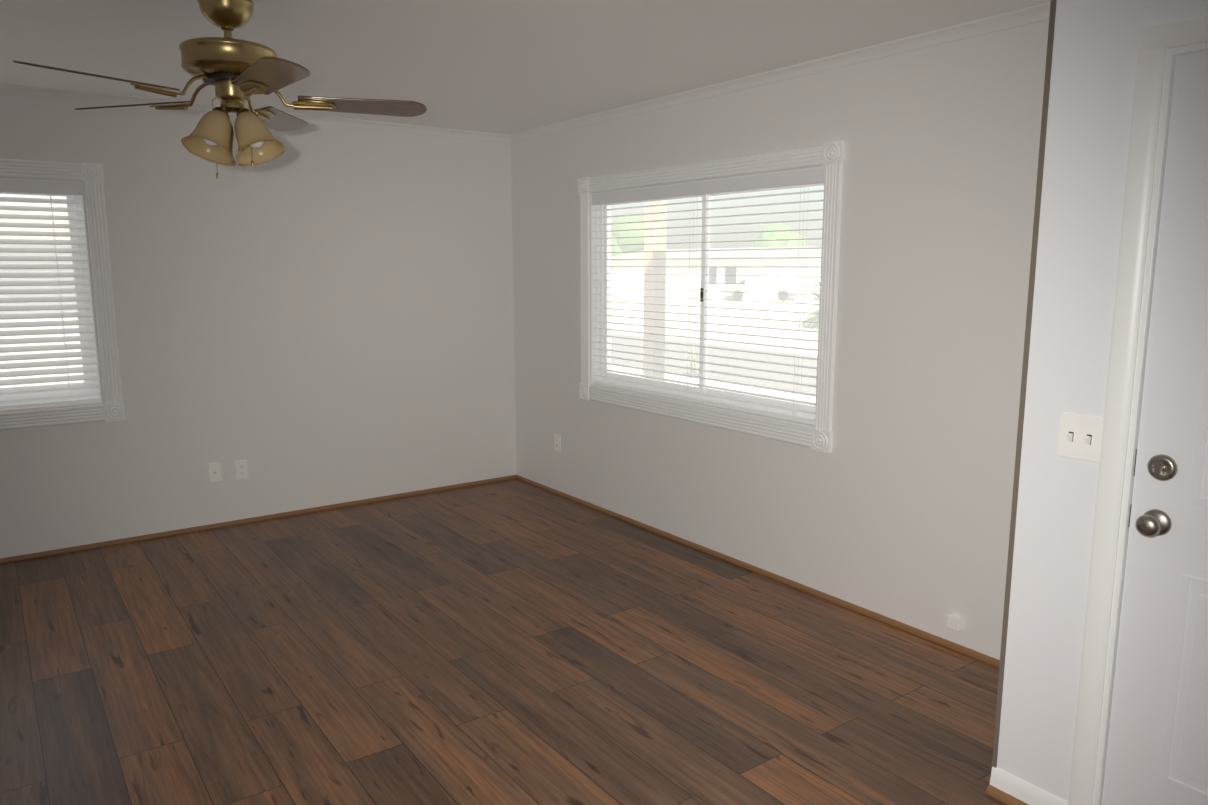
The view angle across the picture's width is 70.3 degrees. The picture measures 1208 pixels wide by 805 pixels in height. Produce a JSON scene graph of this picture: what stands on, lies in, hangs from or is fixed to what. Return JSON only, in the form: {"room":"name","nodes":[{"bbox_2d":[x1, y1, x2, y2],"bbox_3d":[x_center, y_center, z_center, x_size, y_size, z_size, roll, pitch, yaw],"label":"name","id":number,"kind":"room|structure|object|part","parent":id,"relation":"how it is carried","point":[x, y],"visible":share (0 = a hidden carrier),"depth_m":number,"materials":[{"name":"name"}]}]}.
{"room":"empty living room","nodes":[
{"label":"empty living room","id":0,"kind":"room"},
{"bbox_2d":[0,94,515,557],"bbox_3d":[-2.584,-0.440,4.839,4.940,2.440,0.120,-7,11,-35],"label":"wall","id":1,"kind":"structure","parent":0,"point":[315,315],"depth_m":5.20,"materials":[{"name":"white paint"}]},
{"bbox_2d":[0,178,102,411],"bbox_3d":[-3.256,-0.533,4.330,1.160,1.185,0.120,-7,11,-35],"label":"liner","id":2,"kind":"object","parent":1,"relation":"attached to","point":[95,336],"visible":0.58,"depth_m":4.60,"materials":[{"name":"white"}]},
{"bbox_2d":[0,179,81,195],"bbox_3d":[-3.239,-1.078,4.220,1.148,0.066,0.054,-7,11,-35],"label":"blind headrail","id":3,"kind":"object","parent":2,"relation":"attached to","point":[37,187],"visible":1,"depth_m":4.42,"materials":[{"name":"white plastic"}]},
{"bbox_2d":[0,158,125,429],"bbox_3d":[-3.249,-0.532,4.321,1.356,1.381,0.162,-7,11,-35],"label":"window","id":4,"kind":"structure","parent":1,"relation":"in","point":[91,177],"depth_m":4.60,"materials":[{"name":"white"}]},
{"bbox_3d":[-3.271,-0.536,4.351,1.090,1.115,0.021,-7,11,-35],"label":"glass","id":5,"kind":"part","parent":4,"relation":"part of","materials":[{"name":"clear glass"}]},
{"bbox_3d":[-3.277,-0.538,4.359,1.148,1.173,0.068,-7,11,-35],"label":"frame","id":6,"kind":"part","parent":4,"relation":"part of","materials":[{"name":"white plastic"}]},
{"bbox_2d":[0,194,100,408],"bbox_3d":[-3.240,-0.516,4.310,1.144,1.133,0.059,-7,11,-35],"label":"window blind","id":7,"kind":"object","parent":4,"relation":"attached to","point":[64,331],"visible":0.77,"depth_m":4.53,"materials":[{"name":"white plastic"}]},
{"bbox_2d":[208,462,221,482],"bbox_3d":[-2.310,0.416,5.095,0.070,0.115,0.010,-7,11,-35],"label":"jack","id":8,"kind":"object","parent":1,"relation":"attached to","point":[215,473],"visible":1,"depth_m":5.09,"materials":[{"name":"white plastic"}]},
{"bbox_2d":[235,460,247,479],"bbox_3d":[-2.190,0.407,5.183,0.070,0.115,0.008,-7,11,-35],"label":"duplex electrical outlet","id":9,"kind":"object","parent":1,"relation":"attached to","point":[241,468],"visible":1,"depth_m":5.18,"materials":[{"name":"white plastic"}]},
{"bbox_2d":[0,83,507,141],"bbox_3d":[-2.537,-1.611,4.587,4.700,0.046,0.040,-7,11,-35],"label":"crown molding","id":10,"kind":"structure","parent":1,"relation":"attached to","point":[9,89],"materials":[{"name":"white paint"}]},
{"bbox_2d":[0,475,515,563],"bbox_3d":[-2.544,0.763,4.974,4.700,0.023,0.016,-7,11,-35],"label":"trim","id":11,"kind":"structure","parent":1,"relation":"attached to","point":[125,540],"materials":[{"name":"brown wood"}]},
{"bbox_2d":[0,478,1006,804],"bbox_3d":[-0.639,1.236,2.394,4.940,0.100,6.740,-7,11,-35],"label":"floor","id":12,"kind":"structure","parent":0,"point":[512,642],"depth_m":3.28,"materials":[{"name":"laminate"}]},
{"bbox_2d":[0,0,1050,134],"bbox_3d":[-0.639,-1.273,1.994,4.940,0.100,6.740,-7,11,-35],"label":"ceiling","id":13,"kind":"structure","parent":0,"point":[507,67],"depth_m":3.50,"materials":[{"name":"white paint"}]},
{"bbox_2d":[13,0,426,178],"bbox_3d":[-1.253,-1.069,2.922,1.272,0.594,1.222,-7,11,-35],"label":"ceiling fan","id":14,"kind":"object","parent":13,"relation":"hanging from","point":[237,73],"visible":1,"depth_m":2.89,"materials":[{"name":"gold metal"}]},
{"bbox_3d":[-1.287,-1.000,2.975,0.152,0.061,0.152,-7,11,-35],"label":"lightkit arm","id":15,"kind":"part","parent":14,"relation":"part of"},
{"bbox_3d":[-1.287,-0.918,2.989,0.359,0.176,0.359,-7,11,-35],"label":"lamp shade","id":16,"kind":"part","parent":14,"relation":"part of","materials":[{"name":"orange glass"}]},
{"bbox_3d":[-1.285,-0.915,2.970,0.108,0.276,0.094,-7,11,-35],"label":"chain","id":17,"kind":"part","parent":14,"relation":"part of","materials":[{"name":"beige"}]},
{"bbox_3d":[-1.269,-1.067,2.942,0.656,0.093,0.632,-7,11,-35],"label":"arm","id":18,"kind":"part","parent":14,"relation":"part of"},
{"bbox_2d":[511,19,1048,659],"bbox_3d":[0.623,-0.390,4.528,0.120,2.440,4.160,-7,11,-35],"label":"wall","id":19,"kind":"structure","parent":0,"point":[895,503],"depth_m":3.70,"materials":[{"name":"white paint"}]},
{"bbox_2d":[554,434,560,451],"bbox_3d":[-0.317,0.273,5.834,0.008,0.115,0.070,-7,11,-35],"label":"duplex electrical outlet","id":20,"kind":"object","parent":19,"relation":"attached to","point":[557,443],"visible":1,"depth_m":5.83,"materials":[{"name":"white plastic"}]},
{"bbox_2d":[590,166,824,427],"bbox_3d":[0.500,-0.587,4.668,0.120,1.185,1.820,-7,11,-35],"label":"liner","id":21,"kind":"object","parent":19,"relation":"attached to","point":[593,311],"visible":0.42,"depth_m":5.31,"materials":[{"name":"white"}]},
{"bbox_2d":[592,168,824,204],"bbox_3d":[0.476,-1.133,4.564,0.054,0.066,1.808,-7,11,-35],"label":"blind headrail","id":22,"kind":"object","parent":21,"relation":"attached to","point":[803,177],"visible":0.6,"depth_m":4.38,"materials":[{"name":"white plastic"}]},
{"bbox_2d":[578,140,844,452],"bbox_3d":[0.491,-0.586,4.662,0.162,1.381,2.016,-7,11,-35],"label":"window","id":23,"kind":"structure","parent":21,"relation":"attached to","point":[701,294],"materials":[{"name":"white"}]},
{"bbox_2d":[593,184,823,424],"bbox_3d":[0.477,-0.571,4.654,0.059,1.133,1.804,-7,11,-35],"label":"window blind","id":24,"kind":"object","parent":23,"relation":"attached to","point":[732,406],"visible":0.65,"depth_m":4.53,"materials":[{"name":"white plastic"}]},
{"bbox_3d":[0.529,-0.590,4.689,0.068,1.173,1.808,-7,11,-35],"label":"frame","id":25,"kind":"part","parent":23,"relation":"part of","materials":[{"name":"white plastic"}]},
{"bbox_3d":[0.521,-0.590,4.684,0.021,1.115,1.750,-7,11,-35],"label":"glass","id":26,"kind":"part","parent":23,"relation":"part of","materials":[{"name":"clear glass"}]},
{"bbox_2d":[516,475,999,666],"bbox_3d":[0.574,0.811,4.670,0.016,0.023,4.140,-7,11,-35],"label":"trim","id":27,"kind":"structure","parent":19,"relation":"attached to","point":[887,620],"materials":[{"name":"brown wood"}]},
{"bbox_2d":[508,2,1050,142],"bbox_3d":[0.573,-1.562,4.273,0.040,0.046,4.110,-7,11,-35],"label":"crown molding","id":28,"kind":"structure","parent":19,"relation":"attached to","point":[1017,18],"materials":[{"name":"white paint"}]},
{"bbox_2d":[946,614,961,630],"bbox_3d":[1.425,0.896,3.492,0.022,0.055,0.055,-7,11,-35],"label":"electrical outlet","id":29,"kind":"object","parent":19,"relation":"attached to","point":[954,622],"visible":0.9,"depth_m":3.48,"materials":[{"name":"white plastic"}]},
{"bbox_2d":[997,0,1099,783],"bbox_3d":[1.561,-0.081,2.588,0.910,2.440,0.120,-7,11,-35],"label":"wall","id":30,"kind":"structure","parent":0,"point":[1071,86],"depth_m":2.31,"materials":[{"name":"white paint"}]},
{"bbox_2d":[991,0,1056,770],"bbox_3d":[1.167,-0.047,2.374,0.023,2.440,0.014,-7,11,-35],"label":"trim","id":31,"kind":"structure","parent":30,"relation":"attached to","point":[1026,352],"depth_m":2.36,"materials":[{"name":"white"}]},
{"bbox_2d":[1033,0,1207,800],"bbox_3d":[1.965,0.111,1.376,0.120,2.440,2.340,-7,11,-35],"label":"wall","id":32,"kind":"structure","parent":0,"point":[1121,23],"depth_m":2.22,"materials":[{"name":"white paint"}]},
{"bbox_2d":[990,767,1067,804],"bbox_3d":[1.840,1.268,1.619,0.014,0.080,2.340,-7,11,-35],"label":"baseboard","id":33,"kind":"structure","parent":32,"relation":"attached to","point":[1017,787],"depth_m":2.48,"materials":[{"name":"white wood"}]},
{"bbox_2d":[1056,413,1103,462],"bbox_3d":[1.248,0.094,2.252,0.020,0.116,0.116,-7,11,-35],"label":"light switch","id":34,"kind":"object","parent":32,"relation":"attached to","point":[1079,437],"visible":1,"depth_m":2.25,"materials":[{"name":"white plastic"}]},
{"bbox_2d":[1068,16,1207,804],"bbox_3d":[1.645,0.209,1.827,0.142,2.106,1.062,-7,11,-35],"label":"door frame","id":35,"kind":"structure","parent":32,"relation":"attached to","point":[1155,42],"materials":[{"name":"white wood"}]},
{"bbox_3d":[1.359,0.217,2.192,0.034,0.205,0.002,-7,11,-35],"label":"door jamb strikes","id":36,"kind":"part","parent":35,"relation":"part of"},
{"bbox_2d":[1102,51,1207,804],"bbox_3d":[1.600,0.244,1.800,0.115,2.020,0.916,-7,11,-35],"label":"entry door","id":37,"kind":"structure","parent":32,"relation":"in","point":[1157,750],"depth_m":2.10,"materials":[{"name":"white wood"}]},
{"bbox_3d":[1.355,0.230,2.130,0.105,0.206,0.096,-7,11,-35],"label":"knob","id":38,"kind":"part","parent":37,"relation":"part of","materials":[{"name":"silver metal"}]},
{"bbox_3d":[1.610,0.191,1.798,0.004,1.650,0.654,-7,11,-35],"label":"panel","id":39,"kind":"part","parent":37,"relation":"part of","materials":[{"name":"white wood"}]},
{"label":"outside","id":40,"kind":"structure","parent":0,"visible":0},
{"bbox_2d":[611,295,818,405],"bbox_3d":[39.806,-3.370,35.477,180.000,0.200,180.000,-7,11,-35],"label":"ground","id":41,"kind":"structure","parent":40,"point":[766,323],"depth_m":30.83,"materials":[{"name":"beige"}]},
{"bbox_2d":[0,194,83,387],"bbox_3d":[-8.771,-0.768,7.983,17.600,3.300,8.500,-7,11,-35],"label":"neighbour","id":42,"kind":"structure","parent":41,"relation":"on","point":[32,270],"depth_m":7.93,"materials":[{"name":"grey"}]},
{"bbox_2d":[611,213,643,255],"bbox_3d":[3.033,-15.941,89.765,6.051,7.569,6.617,-7,11,-35],"label":"tree","id":43,"kind":"object","parent":41,"relation":"on","point":[624,248],"depth_m":87.05,"materials":[{"name":"green plant"}]},
{"bbox_2d":[643,200,666,380],"bbox_3d":[0.554,-0.957,9.427,0.170,3.220,0.170,-7,11,-35],"label":"post","id":44,"kind":"object","parent":41,"relation":"on","point":[657,270],"depth_m":9.32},
{"bbox_2d":[680,342,699,377],"bbox_3d":[1.721,-0.836,16.674,0.847,0.703,0.790,-7,11,-35],"label":"shrub","id":45,"kind":"object","parent":41,"relation":"on","point":[694,356],"depth_m":16.66,"materials":[{"name":"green plant"}]},
{"bbox_2d":[611,334,816,393],"bbox_3d":[8.019,0.149,12.656,4.882,0.020,180.000,-7,11,-35],"label":"ground","id":46,"kind":"structure","parent":41,"relation":"on","point":[787,369],"depth_m":18.97,"materials":[{"name":"grey"}]},
{"bbox_2d":[611,246,821,300],"bbox_3d":[8.272,-9.282,61.179,8.800,3.400,16.800,-7,11,-35],"label":"house","id":47,"kind":"structure","parent":41,"relation":"on","point":[734,262],"depth_m":55.29,"materials":[{"name":"white"}]},
{"bbox_2d":[724,279,797,300],"bbox_3d":[9.954,-7.229,54.477,4.580,1.450,1.760,2,9,12],"label":"car","id":48,"kind":"object","parent":41,"relation":"on","point":[736,287],"depth_m":53.87,"materials":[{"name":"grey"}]},
{"bbox_2d":[754,223,805,246],"bbox_3d":[22.729,-19.328,110.554,5.977,7.724,6.669,-7,11,-35],"label":"tree","id":49,"kind":"object","parent":41,"relation":"on","point":[792,235],"depth_m":108.44,"materials":[{"name":"green plant"}]},
{"bbox_2d":[797,277,819,328],"bbox_3d":[7.907,-3.359,30.126,2.836,2.335,2.764,-7,11,-35],"label":"palm","id":50,"kind":"object","parent":41,"relation":"on","point":[814,318],"depth_m":29.91,"materials":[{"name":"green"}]}
]}

